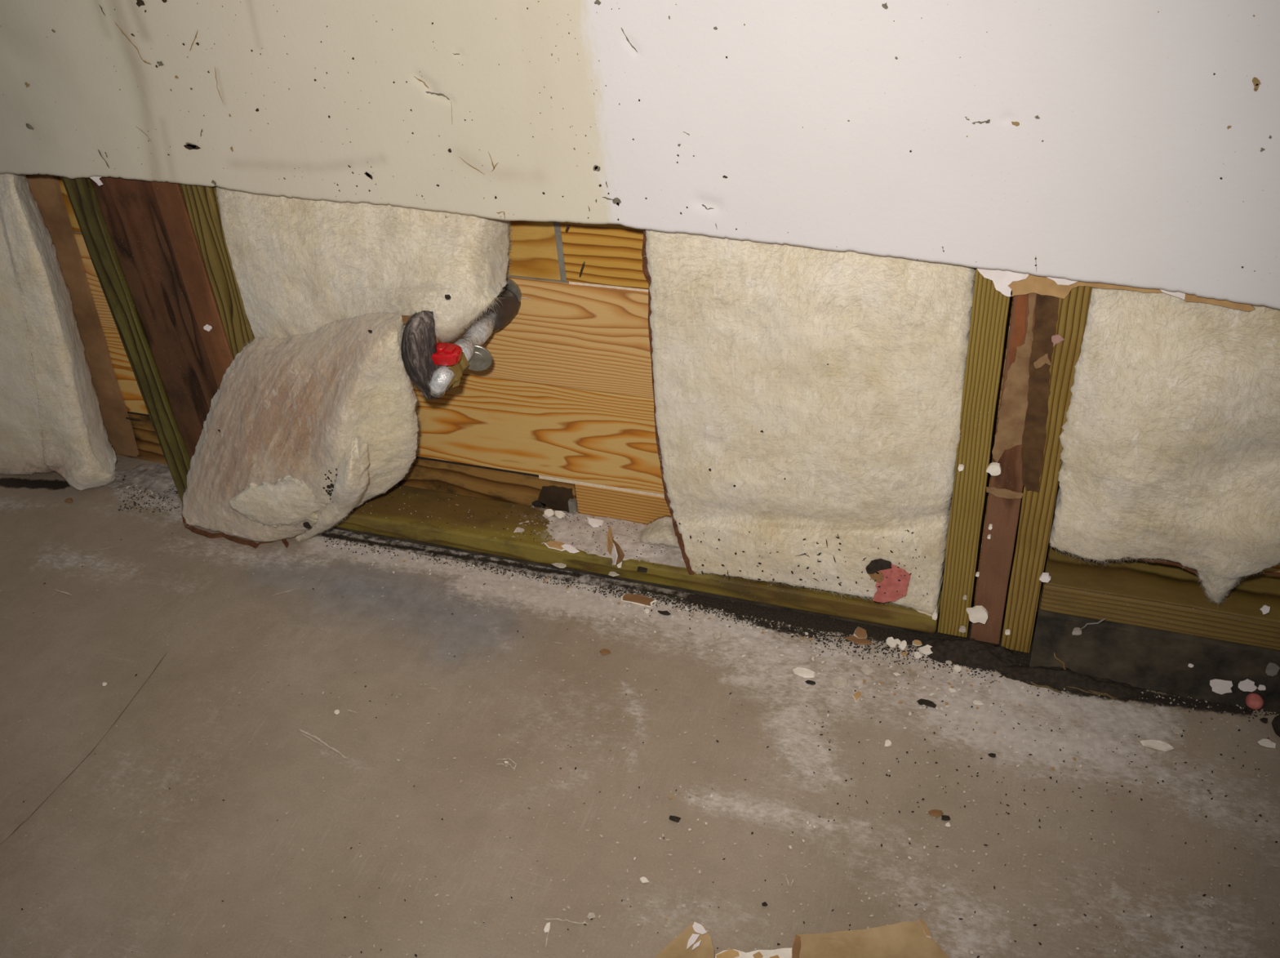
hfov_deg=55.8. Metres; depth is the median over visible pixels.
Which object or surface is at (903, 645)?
chip
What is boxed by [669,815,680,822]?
flake
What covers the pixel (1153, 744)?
chip
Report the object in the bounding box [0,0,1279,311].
wall
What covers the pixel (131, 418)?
nail
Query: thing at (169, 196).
stud
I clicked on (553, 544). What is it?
flake
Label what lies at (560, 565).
chip
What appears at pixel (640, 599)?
flake
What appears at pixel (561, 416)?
wood sheathing
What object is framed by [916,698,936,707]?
flake
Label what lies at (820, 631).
loose grit
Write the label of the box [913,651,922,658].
chip
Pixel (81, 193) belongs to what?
stud
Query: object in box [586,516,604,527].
chip
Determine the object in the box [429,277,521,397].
water valve
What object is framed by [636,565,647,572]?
flake
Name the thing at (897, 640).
chip
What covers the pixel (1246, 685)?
plaster splat
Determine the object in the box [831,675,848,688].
chip
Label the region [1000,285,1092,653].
stud
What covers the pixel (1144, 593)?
plate
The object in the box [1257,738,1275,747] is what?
chip
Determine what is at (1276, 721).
lump
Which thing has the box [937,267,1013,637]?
stud
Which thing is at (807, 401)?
insulation batt
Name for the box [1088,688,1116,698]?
twig
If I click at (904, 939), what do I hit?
scrap
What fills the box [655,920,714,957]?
scrap
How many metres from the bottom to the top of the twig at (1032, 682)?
0.002 m
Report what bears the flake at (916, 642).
on the floor
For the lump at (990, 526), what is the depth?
1.21 m
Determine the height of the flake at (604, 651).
0.003 m
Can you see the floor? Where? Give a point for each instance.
(211, 798)
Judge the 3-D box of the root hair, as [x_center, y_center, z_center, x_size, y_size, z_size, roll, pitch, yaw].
[0.462,0.148,1.232,0.023,0.022,0.004,12,40,22]
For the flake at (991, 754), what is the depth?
1.19 m
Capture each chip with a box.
[333,709,339,714]
[543,508,554,516]
[543,921,550,932]
[551,562,566,568]
[554,510,565,518]
[560,543,579,552]
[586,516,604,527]
[586,911,595,919]
[608,571,618,576]
[639,875,648,882]
[643,608,649,613]
[693,610,704,618]
[792,666,815,677]
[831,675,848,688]
[860,662,873,675]
[884,739,891,746]
[885,636,897,647]
[894,638,901,644]
[898,640,906,650]
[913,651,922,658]
[918,644,933,654]
[945,660,951,664]
[947,687,955,692]
[952,664,961,671]
[973,699,983,704]
[1139,739,1173,751]
[1143,746,1155,755]
[1173,726,1182,734]
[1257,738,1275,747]
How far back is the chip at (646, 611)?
1.39 m
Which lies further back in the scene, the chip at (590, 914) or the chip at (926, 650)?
the chip at (926, 650)
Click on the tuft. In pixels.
(660, 531)
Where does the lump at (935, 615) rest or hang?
attached to the insulation batt at (807, 401)
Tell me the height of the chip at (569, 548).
0.005 m
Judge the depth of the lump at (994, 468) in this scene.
1.17 m
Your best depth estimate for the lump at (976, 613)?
1.27 m
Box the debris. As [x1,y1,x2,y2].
[513,511,684,560]
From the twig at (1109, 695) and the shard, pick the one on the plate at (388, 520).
the shard
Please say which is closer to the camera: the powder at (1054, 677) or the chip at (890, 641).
the powder at (1054, 677)
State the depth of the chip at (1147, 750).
1.18 m
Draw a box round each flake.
[64,497,72,502]
[544,540,565,551]
[600,648,610,654]
[621,592,657,606]
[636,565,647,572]
[657,609,671,615]
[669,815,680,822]
[761,901,767,906]
[804,680,815,684]
[844,635,871,644]
[852,691,862,702]
[853,626,866,638]
[900,651,906,655]
[912,639,922,645]
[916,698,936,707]
[928,808,942,817]
[941,814,951,820]
[988,752,995,757]
[1259,717,1267,723]
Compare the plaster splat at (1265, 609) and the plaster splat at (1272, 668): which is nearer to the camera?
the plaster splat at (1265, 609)
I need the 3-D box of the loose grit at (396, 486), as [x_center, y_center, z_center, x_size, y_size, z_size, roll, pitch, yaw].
[-0.025,0.071,1.447,0.688,0.004,0.070,9,38,18]
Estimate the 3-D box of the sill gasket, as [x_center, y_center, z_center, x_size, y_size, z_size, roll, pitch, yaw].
[-0.040,0.094,1.474,0.794,0.007,0.070,9,38,18]
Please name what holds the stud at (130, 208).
on the floor
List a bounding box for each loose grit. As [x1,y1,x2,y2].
[118,475,1279,821]
[362,485,893,603]
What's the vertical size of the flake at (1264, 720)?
0.002 m
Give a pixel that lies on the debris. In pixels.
(628, 544)
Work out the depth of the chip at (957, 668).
1.28 m
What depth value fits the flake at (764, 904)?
1.07 m
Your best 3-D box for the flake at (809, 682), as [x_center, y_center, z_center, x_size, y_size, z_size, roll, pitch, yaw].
[0.181,0.216,1.285,0.012,0.002,0.006,9,38,18]
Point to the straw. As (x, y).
(1055, 657)
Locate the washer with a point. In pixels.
(481, 358)
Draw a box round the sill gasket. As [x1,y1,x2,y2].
[330,525,933,635]
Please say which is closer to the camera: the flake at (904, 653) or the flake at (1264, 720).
the flake at (1264, 720)
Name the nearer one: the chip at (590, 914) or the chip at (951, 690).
the chip at (590, 914)
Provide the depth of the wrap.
1.19 m
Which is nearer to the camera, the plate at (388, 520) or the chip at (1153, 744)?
the chip at (1153, 744)
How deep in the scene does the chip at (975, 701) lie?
1.25 m
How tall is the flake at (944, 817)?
0.001 m
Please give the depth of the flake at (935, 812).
1.14 m
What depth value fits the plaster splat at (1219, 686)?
1.22 m
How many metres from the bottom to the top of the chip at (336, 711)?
0.002 m
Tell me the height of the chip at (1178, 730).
0.003 m
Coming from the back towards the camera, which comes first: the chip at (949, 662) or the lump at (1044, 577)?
the chip at (949, 662)
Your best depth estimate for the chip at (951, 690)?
1.26 m
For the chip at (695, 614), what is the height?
0.003 m
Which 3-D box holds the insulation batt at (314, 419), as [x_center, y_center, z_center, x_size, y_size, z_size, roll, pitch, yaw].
[-0.383,-0.103,1.370,0.546,0.492,0.188,6,38,14]
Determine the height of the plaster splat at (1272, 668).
0.021 m
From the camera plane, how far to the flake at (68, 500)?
1.65 m
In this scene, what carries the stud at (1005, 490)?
on the floor
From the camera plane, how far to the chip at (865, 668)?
1.29 m
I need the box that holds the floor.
[0,455,1279,957]
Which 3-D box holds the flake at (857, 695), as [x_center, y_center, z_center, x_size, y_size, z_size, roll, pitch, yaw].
[0.227,0.227,1.265,0.008,0.004,0.013,28,47,36]
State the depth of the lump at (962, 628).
1.30 m
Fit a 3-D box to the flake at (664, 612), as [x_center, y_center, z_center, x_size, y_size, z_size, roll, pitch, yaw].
[0.028,0.153,1.388,0.017,0.002,0.007,3,37,10]
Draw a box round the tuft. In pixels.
[635,514,679,549]
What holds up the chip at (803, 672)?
on the floor
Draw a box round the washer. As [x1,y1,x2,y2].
[466,344,492,370]
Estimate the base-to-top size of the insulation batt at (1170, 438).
0.347 m
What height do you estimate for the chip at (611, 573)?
0.002 m
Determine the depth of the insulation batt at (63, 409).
1.54 m
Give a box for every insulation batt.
[0,173,138,490]
[178,186,513,547]
[641,229,976,616]
[1048,287,1279,604]
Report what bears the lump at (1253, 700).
on the floor
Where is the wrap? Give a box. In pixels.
[400,310,453,399]
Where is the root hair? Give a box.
[1079,617,1106,629]
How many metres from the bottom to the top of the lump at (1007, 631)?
0.005 m
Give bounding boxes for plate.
[333,484,943,633]
[1040,541,1279,649]
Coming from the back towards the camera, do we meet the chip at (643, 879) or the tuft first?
the tuft
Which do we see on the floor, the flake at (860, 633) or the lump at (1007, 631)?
the flake at (860, 633)
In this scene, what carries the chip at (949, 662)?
on the floor
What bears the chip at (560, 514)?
on the debris
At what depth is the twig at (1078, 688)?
1.25 m
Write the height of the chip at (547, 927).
0.002 m
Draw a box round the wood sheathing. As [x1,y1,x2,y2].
[57,175,1279,610]
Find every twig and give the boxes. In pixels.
[1030,681,1062,693]
[1066,685,1118,697]
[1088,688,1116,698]
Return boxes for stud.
[61,176,190,502]
[89,176,217,459]
[150,180,233,389]
[179,183,254,359]
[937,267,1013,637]
[969,292,1036,644]
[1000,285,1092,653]
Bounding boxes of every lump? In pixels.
[203,324,212,331]
[932,608,937,619]
[957,463,964,471]
[958,625,966,632]
[966,605,988,623]
[986,462,1001,475]
[988,524,992,529]
[1004,628,1010,635]
[1039,572,1051,582]
[1245,693,1263,709]
[1271,714,1279,736]
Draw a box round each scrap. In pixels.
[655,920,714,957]
[715,918,949,957]
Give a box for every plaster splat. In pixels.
[1071,626,1081,635]
[1209,678,1232,693]
[1238,678,1257,691]
[1257,684,1265,689]
[1259,604,1270,613]
[1265,662,1279,675]
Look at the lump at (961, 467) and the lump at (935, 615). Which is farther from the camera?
the lump at (935, 615)
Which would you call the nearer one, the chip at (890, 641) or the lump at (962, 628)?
the lump at (962, 628)
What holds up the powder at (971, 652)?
on the floor
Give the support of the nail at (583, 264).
attached to the wood sheathing
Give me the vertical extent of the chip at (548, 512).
0.007 m
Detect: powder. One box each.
[104,462,180,498]
[924,636,1019,671]
[995,662,1146,698]
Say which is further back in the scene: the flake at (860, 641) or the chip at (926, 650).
the flake at (860, 641)
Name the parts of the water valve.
handle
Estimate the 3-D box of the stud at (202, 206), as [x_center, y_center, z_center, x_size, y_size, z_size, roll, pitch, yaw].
[-0.457,-0.211,1.419,0.039,0.620,0.074,9,38,18]
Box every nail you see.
[125,417,142,420]
[579,261,584,276]
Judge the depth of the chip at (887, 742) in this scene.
1.21 m
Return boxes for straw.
[1053,652,1066,669]
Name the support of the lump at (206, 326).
attached to the stud at (169, 196)
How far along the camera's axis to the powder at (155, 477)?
1.67 m
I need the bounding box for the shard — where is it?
[606,525,624,567]

